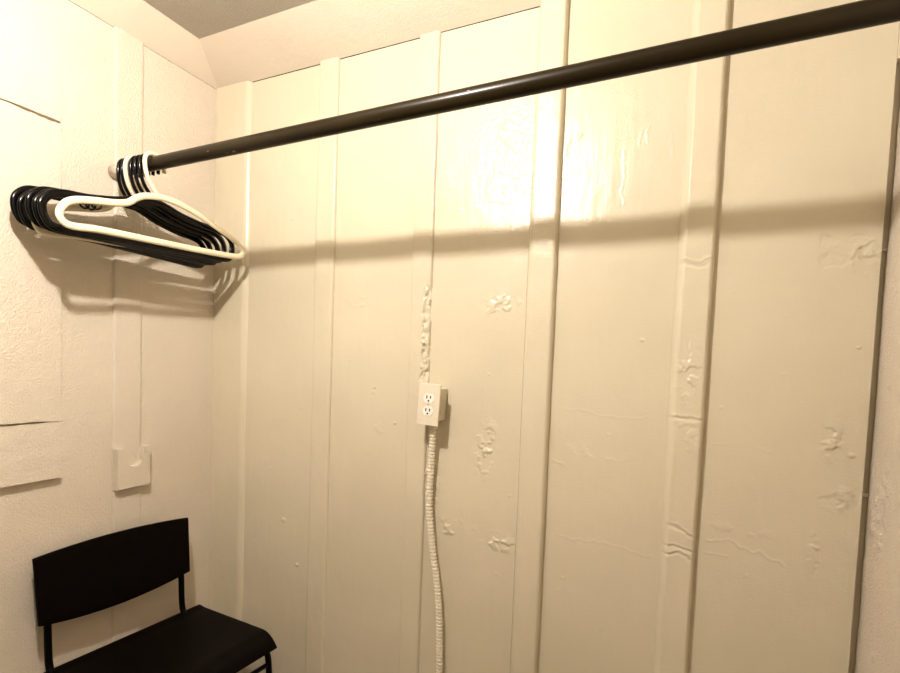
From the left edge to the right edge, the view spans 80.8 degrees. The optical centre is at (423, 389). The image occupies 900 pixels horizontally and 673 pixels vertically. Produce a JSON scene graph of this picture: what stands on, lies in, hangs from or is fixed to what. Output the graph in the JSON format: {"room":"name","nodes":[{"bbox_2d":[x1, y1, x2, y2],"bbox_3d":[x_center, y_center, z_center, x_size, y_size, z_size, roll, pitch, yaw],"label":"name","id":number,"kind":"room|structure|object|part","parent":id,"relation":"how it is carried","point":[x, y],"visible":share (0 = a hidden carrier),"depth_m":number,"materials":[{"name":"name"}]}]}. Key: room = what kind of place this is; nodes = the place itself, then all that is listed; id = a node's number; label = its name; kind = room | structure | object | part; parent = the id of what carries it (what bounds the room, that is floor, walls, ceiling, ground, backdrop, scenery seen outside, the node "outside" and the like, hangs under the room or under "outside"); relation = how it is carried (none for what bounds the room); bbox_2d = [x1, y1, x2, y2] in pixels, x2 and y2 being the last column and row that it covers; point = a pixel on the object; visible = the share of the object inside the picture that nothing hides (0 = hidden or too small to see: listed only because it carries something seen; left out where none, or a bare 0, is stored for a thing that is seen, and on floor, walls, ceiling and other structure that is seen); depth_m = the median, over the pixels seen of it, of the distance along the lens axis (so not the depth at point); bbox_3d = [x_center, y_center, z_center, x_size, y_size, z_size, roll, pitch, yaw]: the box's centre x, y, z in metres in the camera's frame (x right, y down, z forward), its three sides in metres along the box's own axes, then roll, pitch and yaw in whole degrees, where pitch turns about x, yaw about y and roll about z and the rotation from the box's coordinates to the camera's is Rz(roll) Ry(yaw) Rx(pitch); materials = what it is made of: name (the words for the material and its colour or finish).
{"room":"changing room","nodes":[
{"label":"changing room","id":0,"kind":"room"},
{"bbox_2d":[0,0,216,672],"bbox_3d":[-1.424,0.089,0.981,0.004,2.461,2.610,3,3,26],"label":"wall","id":1,"kind":"structure","parent":0,"point":[38,518],"depth_m":1.73,"materials":[{"name":"beige paint"}]},
{"bbox_2d":[0,100,60,424],"bbox_3d":[-1.262,-0.334,1.247,0.024,0.885,0.757,3,3,26],"label":"wall panel","id":2,"kind":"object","parent":1,"relation":"attached to","point":[30,143],"depth_m":1.50,"materials":[{"name":"beige paint"}]},
{"bbox_2d":[0,23,60,122],"bbox_3d":[-1.243,-0.875,1.219,0.022,0.197,0.757,3,3,26],"label":"trim","id":3,"kind":"structure","parent":1,"relation":"attached to","point":[30,72],"depth_m":1.48,"materials":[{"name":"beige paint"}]},
{"bbox_2d":[0,421,61,487],"bbox_3d":[-1.280,0.194,1.274,0.025,0.173,0.757,3,3,26],"label":"trim","id":4,"kind":"structure","parent":1,"relation":"attached to","point":[29,453],"depth_m":1.53,"materials":[{"name":"beige paint"}]},
{"bbox_2d":[108,164,120,178],"bbox_3d":[-0.989,-0.709,1.715,0.044,0.046,0.046,3,3,26],"label":"socket","id":5,"kind":"object","parent":1,"relation":"attached to","point":[112,168],"depth_m":1.70,"materials":[{"name":"beige paint"}]},
{"bbox_2d":[111,26,143,642],"bbox_3d":[-1.018,0.055,1.811,0.011,2.471,0.107,3,3,26],"label":"trim","id":6,"kind":"structure","parent":1,"relation":"attached to","point":[128,50],"depth_m":1.79,"materials":[{"name":"beige paint"}]},
{"bbox_2d":[113,444,149,490],"bbox_3d":[-1.007,0.269,1.824,0.023,0.140,0.124,3,3,26],"label":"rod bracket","id":7,"kind":"object","parent":1,"relation":"attached to","point":[125,476],"visible":1,"depth_m":1.81,"materials":[{"name":"beige paint"}]},
{"bbox_2d":[70,0,216,88],"bbox_3d":[-1.332,-1.177,0.890,0.117,0.077,2.607,3,3,26],"label":"trim","id":8,"kind":"structure","parent":1,"relation":"attached to","point":[139,19],"depth_m":1.77,"materials":[{"name":"paint"}]},
{"bbox_2d":[143,0,315,38],"bbox_3d":[-0.412,-1.145,0.342,2.036,0.001,2.425,3,3,26],"label":"ceiling","id":9,"kind":"structure","parent":0,"point":[201,18],"depth_m":1.71,"materials":[{"name":"paint"}]},
{"bbox_2d":[242,0,899,672],"bbox_3d":[0.090,0.105,1.695,2.105,2.461,0.009,3,3,26],"label":"wall","id":10,"kind":"structure","parent":0,"point":[806,135],"depth_m":1.50,"materials":[{"name":"beige paint"}]},
{"bbox_2d":[209,81,252,672],"bbox_3d":[-0.785,0.048,2.113,0.194,2.471,0.015,3,3,26],"label":"trim","id":11,"kind":"structure","parent":10,"relation":"attached to","point":[234,101],"depth_m":2.09,"materials":[{"name":"beige paint"}]},
{"bbox_2d":[305,57,340,672],"bbox_3d":[-0.373,0.072,1.914,0.087,2.471,0.014,3,3,26],"label":"trim","id":12,"kind":"structure","parent":10,"relation":"attached to","point":[329,94],"depth_m":1.90,"materials":[{"name":"beige paint"}]},
{"bbox_2d":[199,0,541,87],"bbox_3d":[0.101,-1.159,1.539,2.118,0.078,0.196,3,3,26],"label":"trim","id":13,"kind":"structure","parent":10,"relation":"attached to","point":[306,35],"depth_m":1.73,"materials":[{"name":"paint"}]},
{"bbox_2d":[399,30,441,672],"bbox_3d":[-0.022,0.089,1.743,0.077,2.481,0.019,3,3,23],"label":"trim","id":14,"kind":"structure","parent":10,"relation":"attached to","point":[430,43],"depth_m":1.73,"materials":[{"name":"beige paint"}]},
{"bbox_2d":[416,382,446,426],"bbox_3d":[0.031,0.046,1.677,0.082,0.135,0.074,4,3,27],"label":"electrical outlet","id":15,"kind":"object","parent":10,"relation":"attached to","point":[431,398],"visible":1,"depth_m":1.65,"materials":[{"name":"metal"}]},
{"bbox_2d":[423,406,432,415],"bbox_3d":[0.013,0.067,1.648,0.035,0.029,0.003,4,3,27],"label":"receptacle","id":16,"kind":"object","parent":15,"relation":"attached to","point":[427,410],"depth_m":1.65,"materials":[{"name":"white plastic"}]},
{"bbox_2d":[424,393,433,402],"bbox_3d":[0.017,0.028,1.645,0.035,0.029,0.003,4,3,27],"label":"receptacle","id":17,"kind":"object","parent":15,"relation":"attached to","point":[428,397],"depth_m":1.64,"materials":[{"name":"white plastic"}]},
{"bbox_2d":[426,426,442,672],"bbox_3d":[0.031,0.710,1.710,0.083,1.225,0.038,3,3,26],"label":"cable","id":18,"kind":"object","parent":10,"relation":"attached to","point":[439,657],"visible":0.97,"depth_m":1.70,"materials":[{"name":"white plastic"}]},
{"bbox_2d":[510,0,569,672],"bbox_3d":[0.328,0.110,1.567,0.090,2.481,0.026,3,3,26],"label":"trim","id":19,"kind":"structure","parent":10,"relation":"attached to","point":[554,14],"depth_m":1.54,"materials":[{"name":"beige paint"}]},
{"bbox_2d":[652,0,729,672],"bbox_3d":[0.688,0.127,1.392,0.090,2.491,0.027,3,3,26],"label":"trim","id":20,"kind":"structure","parent":10,"relation":"attached to","point":[706,79],"depth_m":1.37,"materials":[{"name":"beige paint"}]},
{"bbox_2d":[848,63,899,672],"bbox_3d":[1.066,0.128,1.259,0.061,2.530,0.020,3,3,26],"label":"trim","id":21,"kind":"structure","parent":10,"relation":"attached to","point":[857,595],"depth_m":1.24,"materials":[{"name":"beige paint"}]},
{"bbox_2d":[854,99,899,672],"bbox_3d":[0.489,0.144,0.073,0.007,2.580,2.650,3,3,26],"label":"wall","id":22,"kind":"structure","parent":0,"point":[878,635],"depth_m":1.17,"materials":[{"name":"beige paint"}]},
{"bbox_2d":[108,0,899,178],"bbox_3d":[-0.063,-0.661,1.260,2.108,0.062,0.046,3,3,26],"label":"closet rod","id":23,"kind":"object","parent":22,"relation":"attached to","point":[862,14],"visible":0.87,"depth_m":1.06,"materials":[{"name":"brown metal"}]},
{"bbox_2d":[10,158,206,267],"bbox_3d":[-0.956,-0.593,1.699,0.012,0.295,0.654,3,2,26],"label":"clothes hanger","id":24,"kind":"object","parent":23,"relation":"hanging from","point":[17,192],"visible":0.37,"depth_m":1.71,"materials":[{"name":"black plastic"}]},
{"bbox_2d":[17,158,212,265],"bbox_3d":[-0.937,-0.592,1.695,0.012,0.295,0.654,3,4,26],"label":"clothes hanger","id":25,"kind":"object","parent":23,"relation":"hanging from","point":[21,209],"visible":0.38,"depth_m":1.69,"materials":[{"name":"black plastic"}]},
{"bbox_2d":[25,155,219,265],"bbox_3d":[-0.902,-0.590,1.676,0.012,0.295,0.654,3,3,26],"label":"clothes hanger","id":26,"kind":"object","parent":23,"relation":"hanging from","point":[29,196],"visible":0.38,"depth_m":1.69,"materials":[{"name":"black plastic"}]},
{"bbox_2d":[32,155,221,250],"bbox_3d":[-0.909,-0.590,1.711,0.013,0.305,0.664,3,5,25],"label":"clothes hanger","id":27,"kind":"object","parent":23,"relation":"hanging from","point":[50,207],"visible":0.32,"depth_m":1.54,"materials":[{"name":"white plastic"}]},
{"bbox_3d":[-0.910,-0.527,1.716,0.012,0.180,0.664,3,5,25],"label":"frame","id":28,"kind":"part","parent":27,"relation":"part of","materials":[{"name":"white plastic"}]},
{"bbox_2d":[32,154,226,262],"bbox_3d":[-0.879,-0.585,1.672,0.017,0.303,0.654,3,3,26],"label":"clothes hanger","id":29,"kind":"object","parent":23,"relation":"hanging from","point":[219,237],"visible":0.45,"depth_m":1.67,"materials":[{"name":"black plastic"}]},
{"bbox_3d":[-0.880,-0.522,1.674,0.012,0.161,0.654,2,5,26],"label":"frame","id":30,"kind":"part","parent":29,"relation":"part of","materials":[{"name":"black plastic"}]},
{"bbox_2d":[37,154,234,261],"bbox_3d":[-0.854,-0.583,1.661,0.026,0.304,0.654,4,3,28],"label":"clothes hanger","id":31,"kind":"object","parent":23,"relation":"hanging from","point":[46,196],"visible":0.64,"depth_m":1.59,"materials":[{"name":"black plastic"}]},
{"bbox_3d":[-0.853,-0.521,1.662,0.012,0.161,0.654,0,4,28],"label":"frame","id":32,"kind":"part","parent":31,"relation":"part of","materials":[{"name":"black plastic"}]},
{"bbox_2d":[55,151,244,258],"bbox_3d":[-0.817,-0.585,1.662,0.047,0.303,0.664,3,3,25],"label":"clothes hanger","id":33,"kind":"object","parent":23,"relation":"hanging from","point":[64,203],"visible":0.86,"depth_m":1.60,"materials":[{"name":"white plastic"}]},
{"bbox_3d":[-0.811,-0.523,1.662,0.012,0.180,0.664,-4,0,26],"label":"frame","id":34,"kind":"part","parent":33,"relation":"part of","materials":[{"name":"white plastic"}]},
{"bbox_2d":[855,490,861,505],"bbox_3d":[1.036,0.162,1.251,0.012,2.461,0.022,3,3,26],"label":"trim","id":35,"kind":"structure","parent":22,"relation":"attached to","point":[859,494],"depth_m":1.25,"materials":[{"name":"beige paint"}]},
{"bbox_2d":[862,26,899,496],"bbox_3d":[1.067,-0.405,1.213,0.014,1.323,0.024,3,3,26],"label":"trim","id":36,"kind":"structure","parent":22,"relation":"attached to","point":[898,50],"depth_m":1.19,"materials":[{"name":"beige paint"}]},
{"label":"floor","id":37,"kind":"structure","parent":0,"visible":0},
{"bbox_2d":[32,517,276,672],"bbox_3d":[-0.827,0.894,1.689,0.464,0.822,0.564,4,3,30],"label":"chair","id":38,"kind":"object","parent":37,"relation":"on","point":[90,576],"visible":1,"depth_m":1.73,"materials":[{"name":"black metal"}]},
{"bbox_3d":[-1.105,0.719,1.563,0.088,0.318,0.021,4,3,30],"label":"post","id":39,"kind":"part","parent":38,"relation":"part of","materials":[{"name":"black metal"}]},
{"bbox_3d":[-1.005,0.592,1.749,0.044,0.238,0.507,4,3,30],"label":"backrest","id":40,"kind":"part","parent":38,"relation":"part of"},
{"bbox_3d":[-0.819,0.870,1.692,0.405,0.058,0.550,4,3,30],"label":"seat","id":41,"kind":"part","parent":38,"relation":"part of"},
{"bbox_3d":[-0.883,0.707,1.948,0.088,0.318,0.021,4,3,30],"label":"post","id":42,"kind":"part","parent":38,"relation":"part of","materials":[{"name":"black metal"}]},
{"bbox_3d":[-0.541,1.095,1.829,0.082,0.412,0.021,4,3,30],"label":"leg","id":43,"kind":"part","parent":38,"relation":"part of","materials":[{"name":"black metal"}]}
]}

